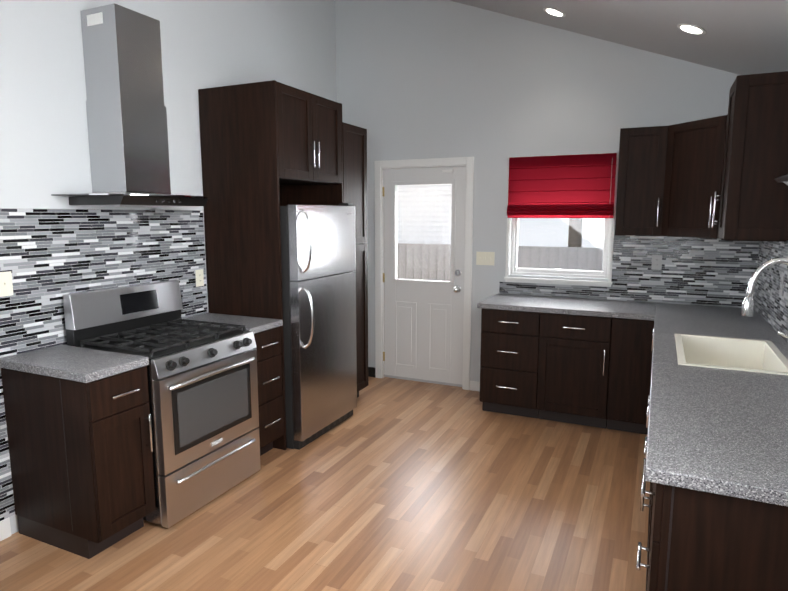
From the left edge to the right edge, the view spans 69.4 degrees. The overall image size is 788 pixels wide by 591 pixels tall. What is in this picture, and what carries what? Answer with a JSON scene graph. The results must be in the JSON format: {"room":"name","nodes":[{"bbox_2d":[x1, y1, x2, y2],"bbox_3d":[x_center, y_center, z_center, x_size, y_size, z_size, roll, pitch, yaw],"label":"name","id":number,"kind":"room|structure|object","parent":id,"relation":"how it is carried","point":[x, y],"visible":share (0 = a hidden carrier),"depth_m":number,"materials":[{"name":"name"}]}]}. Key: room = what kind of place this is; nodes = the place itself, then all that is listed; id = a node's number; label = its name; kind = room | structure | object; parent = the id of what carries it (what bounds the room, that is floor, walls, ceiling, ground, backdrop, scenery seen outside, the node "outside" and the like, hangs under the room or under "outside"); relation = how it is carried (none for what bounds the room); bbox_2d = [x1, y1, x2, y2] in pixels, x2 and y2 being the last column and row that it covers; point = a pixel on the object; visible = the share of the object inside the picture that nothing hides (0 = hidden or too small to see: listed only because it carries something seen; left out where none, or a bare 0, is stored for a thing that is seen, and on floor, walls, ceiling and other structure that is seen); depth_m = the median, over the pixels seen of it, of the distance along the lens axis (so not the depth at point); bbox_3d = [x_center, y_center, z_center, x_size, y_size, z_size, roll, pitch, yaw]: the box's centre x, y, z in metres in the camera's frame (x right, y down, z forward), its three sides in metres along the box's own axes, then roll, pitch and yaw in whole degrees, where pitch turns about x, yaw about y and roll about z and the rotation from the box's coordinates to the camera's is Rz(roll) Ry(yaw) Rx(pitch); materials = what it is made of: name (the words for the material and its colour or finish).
{"room":"kitchen","nodes":[
{"label":"kitchen","id":0,"kind":"room"},
{"bbox_2d":[0,0,336,534],"bbox_3d":[-2.213,-0.706,2.153,0.120,4.000,7.880,4,9,25],"label":"wall","id":1,"kind":"structure","parent":0,"point":[44,149],"depth_m":3.55,"materials":[{"name":"grey paint"}]},
{"bbox_2d":[0,517,10,540],"bbox_3d":[-2.849,1.439,0.918,0.012,0.100,4.340,4,9,25],"label":"baseboard","id":2,"kind":"structure","parent":1,"relation":"attached to","point":[5,530],"depth_m":2.84,"materials":[{"name":"white"}]},
{"bbox_2d":[0,208,207,520],"bbox_3d":[-1.808,0.314,3.023,0.008,1.534,2.285,4,9,25],"label":"backsplash","id":3,"kind":"structure","parent":1,"relation":"attached to","point":[49,258],"depth_m":3.08,"materials":[{"name":"tile"}]},
{"bbox_2d":[0,271,12,296],"bbox_3d":[-1.898,-0.052,2.744,0.016,0.118,0.118,4,9,25],"label":"switch plate","id":4,"kind":"object","parent":3,"relation":"attached to","point":[6,287],"visible":1,"depth_m":2.77,"materials":[{"name":"beige plastic"}]},
{"bbox_2d":[195,269,203,286],"bbox_3d":[-1.345,-0.122,3.945,0.008,0.116,0.072,4,9,25],"label":"electrical outlet plate","id":5,"kind":"object","parent":3,"relation":"attached to","point":[199,274],"visible":1,"depth_m":3.94,"materials":[{"name":"beige plastic"}]},
{"bbox_2d":[51,3,207,206],"bbox_3d":[-1.379,-1.015,3.143,0.528,1.035,0.790,4,9,25],"label":"range hood","id":6,"kind":"object","parent":1,"relation":"attached to","point":[126,111],"visible":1,"depth_m":3.08,"materials":[{"name":"silver metal"}]},
{"bbox_2d":[0,377,649,590],"bbox_3d":[-0.545,1.433,1.674,3.800,0.100,7.880,4,9,25],"label":"floor","id":7,"kind":"structure","parent":0,"point":[392,484],"depth_m":3.02,"materials":[{"name":"laminate"}]},
{"bbox_2d":[1,366,155,558],"bbox_3d":[-1.548,0.776,2.838,0.666,0.874,0.320,4,9,25],"label":"base cabinet","id":8,"kind":"object","parent":7,"relation":"on","point":[81,461],"visible":0.94,"depth_m":2.70,"materials":[{"name":"brown wood"}]},
{"bbox_2d":[0,345,148,382],"bbox_3d":[-1.563,0.323,2.770,0.643,0.040,0.343,4,9,25],"label":"countertop","id":9,"kind":"structure","parent":8,"relation":"on","point":[79,364],"depth_m":2.70,"materials":[{"name":"grey stone"}]},
{"bbox_2d":[63,280,260,527],"bbox_3d":[-1.261,0.556,3.277,0.729,1.185,0.754,4,9,25],"label":"gas range","id":10,"kind":"object","parent":7,"relation":"on","point":[203,393],"visible":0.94,"depth_m":3.12,"materials":[{"name":"silver metal"}]},
{"bbox_2d":[253,327,283,455],"bbox_3d":[-1.089,0.636,3.819,0.666,0.874,0.332,4,9,25],"label":"base cabinet","id":11,"kind":"object","parent":7,"relation":"on","point":[269,378],"visible":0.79,"depth_m":3.71,"materials":[{"name":"brown wood"}]},
{"bbox_2d":[182,313,282,333],"bbox_3d":[-1.099,0.182,3.760,0.643,0.040,0.334,4,9,25],"label":"countertop","id":12,"kind":"structure","parent":11,"relation":"on","point":[254,325],"depth_m":3.73,"materials":[{"name":"grey stone"}]},
{"bbox_2d":[198,80,342,449],"bbox_3d":[-0.839,-0.214,4.242,0.666,2.440,0.845,4,9,25],"label":"tall cabinet","id":13,"kind":"object","parent":7,"relation":"on","point":[269,148],"visible":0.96,"depth_m":3.83,"materials":[{"name":"brown wood"}]},
{"bbox_2d":[280,203,356,449],"bbox_3d":[-0.753,0.161,4.255,0.798,1.686,0.780,4,9,25],"label":"refrigerator","id":14,"kind":"object","parent":7,"relation":"on","point":[318,259],"visible":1,"depth_m":3.98,"materials":[{"name":"silver metal"}]},
{"bbox_2d":[342,122,367,396],"bbox_3d":[-0.575,-0.230,4.814,0.666,2.310,0.400,4,9,25],"label":"pantry cabinet","id":15,"kind":"object","parent":7,"relation":"on","point":[355,165],"visible":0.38,"depth_m":4.72,"materials":[{"name":"brown wood"}]},
{"bbox_2d":[479,308,550,419],"bbox_3d":[1.048,0.509,4.719,0.520,0.874,0.587,4,9,25],"label":"base cabinet","id":16,"kind":"object","parent":7,"relation":"on","point":[513,355],"depth_m":4.45,"materials":[{"name":"brown wood"}]},
{"bbox_2d":[547,313,614,428],"bbox_3d":[1.461,0.536,4.529,0.510,0.874,0.587,4,9,25],"label":"base cabinet","id":17,"kind":"object","parent":7,"relation":"on","point":[593,371],"depth_m":4.25,"materials":[{"name":"brown wood"}]},
{"bbox_2d":[477,293,652,319],"bbox_3d":[1.352,0.079,4.491,1.260,0.040,0.632,4,9,25],"label":"countertop","id":18,"kind":"structure","parent":17,"relation":"on","point":[528,303],"depth_m":4.36,"materials":[{"name":"grey stone"}]},
{"bbox_2d":[607,318,653,434],"bbox_3d":[1.804,0.558,4.372,0.366,0.874,0.587,4,9,25],"label":"base cabinet","id":19,"kind":"object","parent":7,"relation":"on","point":[631,341],"depth_m":4.10,"materials":[{"name":"brown wood"}]},
{"bbox_2d":[644,482,787,590],"bbox_3d":[1.098,0.940,1.679,0.637,0.874,0.362,4,9,25],"label":"base cabinet","id":20,"kind":"object","parent":7,"relation":"on","point":[701,541],"depth_m":1.55,"materials":[{"name":"brown wood"}]},
{"bbox_2d":[673,304,752,320],"bbox_3d":[2.250,0.137,4.078,0.420,0.040,0.632,4,9,25],"label":"countertop","id":21,"kind":"structure","parent":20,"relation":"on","point":[689,310],"depth_m":4.09,"materials":[{"name":"grey stone"}]},
{"bbox_2d":[645,303,787,506],"bbox_3d":[1.681,0.305,2.899,0.671,0.040,3.272,4,9,25],"label":"countertop","id":22,"kind":"structure","parent":20,"relation":"on","point":[719,431],"depth_m":1.93,"materials":[{"name":"grey stone"}]},
{"bbox_2d":[675,333,787,374],"bbox_3d":[1.689,0.401,2.891,0.475,0.242,0.750,4,9,25],"label":"sink basin","id":23,"kind":"object","parent":22,"relation":"in","point":[753,355],"visible":0.52,"depth_m":3.15,"materials":[{"name":"white ceramic"}]},
{"bbox_2d":[740,257,787,337],"bbox_3d":[1.770,0.071,2.628,0.287,0.496,0.088,4,9,25],"label":"pull-down faucet","id":24,"kind":"object","parent":22,"relation":"on","point":[747,308],"visible":1,"depth_m":2.65,"materials":[{"name":"silver metal"}]},
{"bbox_2d":[335,0,759,381],"bbox_3d":[1.089,-1.091,4.870,3.560,4.000,0.120,4,9,25],"label":"wall","id":25,"kind":"structure","parent":0,"point":[491,92],"depth_m":4.89,"materials":[{"name":"grey paint"}]},
{"bbox_2d":[382,166,465,386],"bbox_3d":[0.259,-0.166,5.326,0.823,2.016,0.120,4,9,25],"label":"entry door","id":26,"kind":"structure","parent":25,"relation":"in","point":[423,330],"depth_m":5.36,"materials":[{"name":"white wood"}]},
{"bbox_2d":[368,367,479,390],"bbox_3d":[0.177,0.790,5.491,1.610,0.100,0.012,4,9,25],"label":"baseboard","id":27,"kind":"structure","parent":25,"relation":"attached to","point":[474,385],"depth_m":5.24,"materials":[{"name":"white wood"}]},
{"bbox_2d":[374,157,473,389],"bbox_3d":[0.283,-0.205,5.365,0.970,2.105,0.136,4,9,25],"label":"door frame","id":28,"kind":"structure","parent":25,"relation":"attached to","point":[467,161],"depth_m":5.24,"materials":[{"name":"white wood"}]},
{"bbox_2d":[476,252,494,264],"bbox_3d":[0.806,-0.327,5.034,0.165,0.118,0.016,4,9,25],"label":"switch plate","id":29,"kind":"object","parent":25,"relation":"attached to","point":[485,258],"visible":1,"depth_m":5.04,"materials":[{"name":"beige plastic"}]},
{"bbox_2d":[504,153,617,286],"bbox_3d":[1.392,-0.629,4.777,0.886,1.064,0.150,4,9,25],"label":"window","id":30,"kind":"structure","parent":25,"relation":"in","point":[551,271],"depth_m":4.82,"materials":[{"name":"white plastic"}]},
{"bbox_2d":[507,153,616,273],"bbox_3d":[1.355,-0.656,4.694,0.850,0.978,0.057,4,9,25],"label":"roman shade","id":31,"kind":"object","parent":30,"relation":"attached to","point":[571,186],"visible":0.96,"depth_m":4.66,"materials":[{"name":"red fabric"}]},
{"bbox_2d":[499,234,758,307],"bbox_3d":[1.799,-0.226,4.588,1.915,0.532,0.008,4,9,25],"label":"backsplash","id":32,"kind":"structure","parent":25,"relation":"attached to","point":[707,271],"depth_m":4.41,"materials":[{"name":"tile"}]},
{"bbox_2d":[651,255,661,269],"bbox_3d":[2.056,-0.259,4.452,0.072,0.116,0.008,4,9,25],"label":"outlet","id":33,"kind":"object","parent":32,"relation":"attached to","point":[656,262],"visible":1,"depth_m":4.45,"materials":[{"name":"grey plastic"}]},
{"bbox_2d":[615,126,667,235],"bbox_3d":[1.856,-0.845,4.270,0.320,0.780,0.368,4,9,25],"label":"upper cabinet","id":34,"kind":"object","parent":25,"relation":"attached to","point":[641,179],"visible":0.94,"depth_m":4.14,"materials":[{"name":"brown wood"}]},
{"bbox_2d":[450,0,787,74],"bbox_3d":[-0.545,-1.842,1.209,3.800,1.575,7.880,4,9,25],"label":"ceiling","id":35,"kind":"structure","parent":0,"point":[743,37],"depth_m":3.64,"materials":[{"name":"grey paint"}]},
{"bbox_2d":[543,7,565,16],"bbox_3d":[1.164,-2.056,4.130,0.160,0.064,0.169,4,9,25],"label":"recessed light","id":36,"kind":"object","parent":35,"relation":"in","point":[554,12],"visible":0.96,"depth_m":4.11,"materials":[{"name":"white"}]},
{"bbox_2d":[677,23,705,34],"bbox_3d":[1.815,-1.626,3.474,0.160,0.064,0.169,4,9,25],"label":"recessed light","id":37,"kind":"object","parent":35,"relation":"in","point":[691,29],"visible":0.98,"depth_m":3.46,"materials":[{"name":"white"}]},
{"bbox_3d":[1.124,-0.488,0.618,0.120,4.000,7.880,4,9,25],"label":"wall","id":38,"kind":"structure","parent":0,"visible":0},
{"bbox_2d":[661,115,726,238],"bbox_3d":[2.235,-0.797,3.933,0.660,0.780,0.666,4,9,25],"label":"upper cabinet","id":39,"kind":"object","parent":38,"relation":"attached to","point":[694,166],"visible":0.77,"depth_m":3.85,"materials":[{"name":"brown wood"}]},
{"bbox_2d":[712,71,787,241],"bbox_3d":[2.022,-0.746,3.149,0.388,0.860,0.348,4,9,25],"label":"upper cabinet","id":40,"kind":"object","parent":38,"relation":"attached to","point":[754,200],"visible":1,"depth_m":3.01,"materials":[{"name":"brown wood"}]},
{"bbox_2d":[754,241,787,342],"bbox_3d":[1.982,0.040,2.714,0.008,0.532,3.270,4,9,25],"label":"backsplash","id":41,"kind":"structure","parent":38,"relation":"attached to","point":[770,305],"depth_m":3.56,"materials":[{"name":"tile"}]},
{"bbox_2d":[779,275,783,295],"bbox_3d":[2.248,-0.061,3.303,0.008,0.116,0.072,4,9,25],"label":"electrical outlet plate","id":42,"kind":"object","parent":41,"relation":"attached to","point":[781,285],"visible":1,"depth_m":3.29,"materials":[{"name":"grey plastic"}]},
{"bbox_2d":[775,175,787,184],"bbox_3d":[1.974,-0.533,2.777,0.140,0.102,0.400,4,9,25],"label":"wall shelf","id":43,"kind":"object","parent":38,"relation":"attached to","point":[784,179],"visible":1,"depth_m":2.86,"materials":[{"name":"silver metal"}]},
{"label":"outside","id":44,"kind":"structure","parent":0,"visible":0},
{"bbox_2d":[518,218,604,247],"bbox_3d":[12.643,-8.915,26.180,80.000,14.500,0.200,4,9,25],"label":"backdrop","id":45,"kind":"structure","parent":44,"point":[590,221],"depth_m":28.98,"materials":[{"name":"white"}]},
{"bbox_3d":[13.690,-2.004,29.438,60.000,0.100,54.830,4,9,25],"label":"ground","id":46,"kind":"structure","parent":44,"visible":0},
{"bbox_2d":[397,184,451,243],"bbox_3d":[-1.390,-3.156,17.098,9.600,5.650,3.400,4,9,25],"label":"house","id":47,"kind":"structure","parent":46,"relation":"on","point":[438,214],"depth_m":14.78,"materials":[{"name":"white"}]},
{"bbox_2d":[397,243,603,281],"bbox_3d":[2.068,0.029,8.896,24.290,1.650,0.110,4,9,25],"label":"fence","id":48,"kind":"object","parent":46,"relation":"on","point":[407,247],"depth_m":9.34,"materials":[{"name":"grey wood"}]},
{"bbox_2d":[568,218,582,246],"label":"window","id":49,"kind":"structure","parent":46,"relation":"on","point":[576,229],"depth_m":11.25,"materials":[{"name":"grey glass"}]}
]}

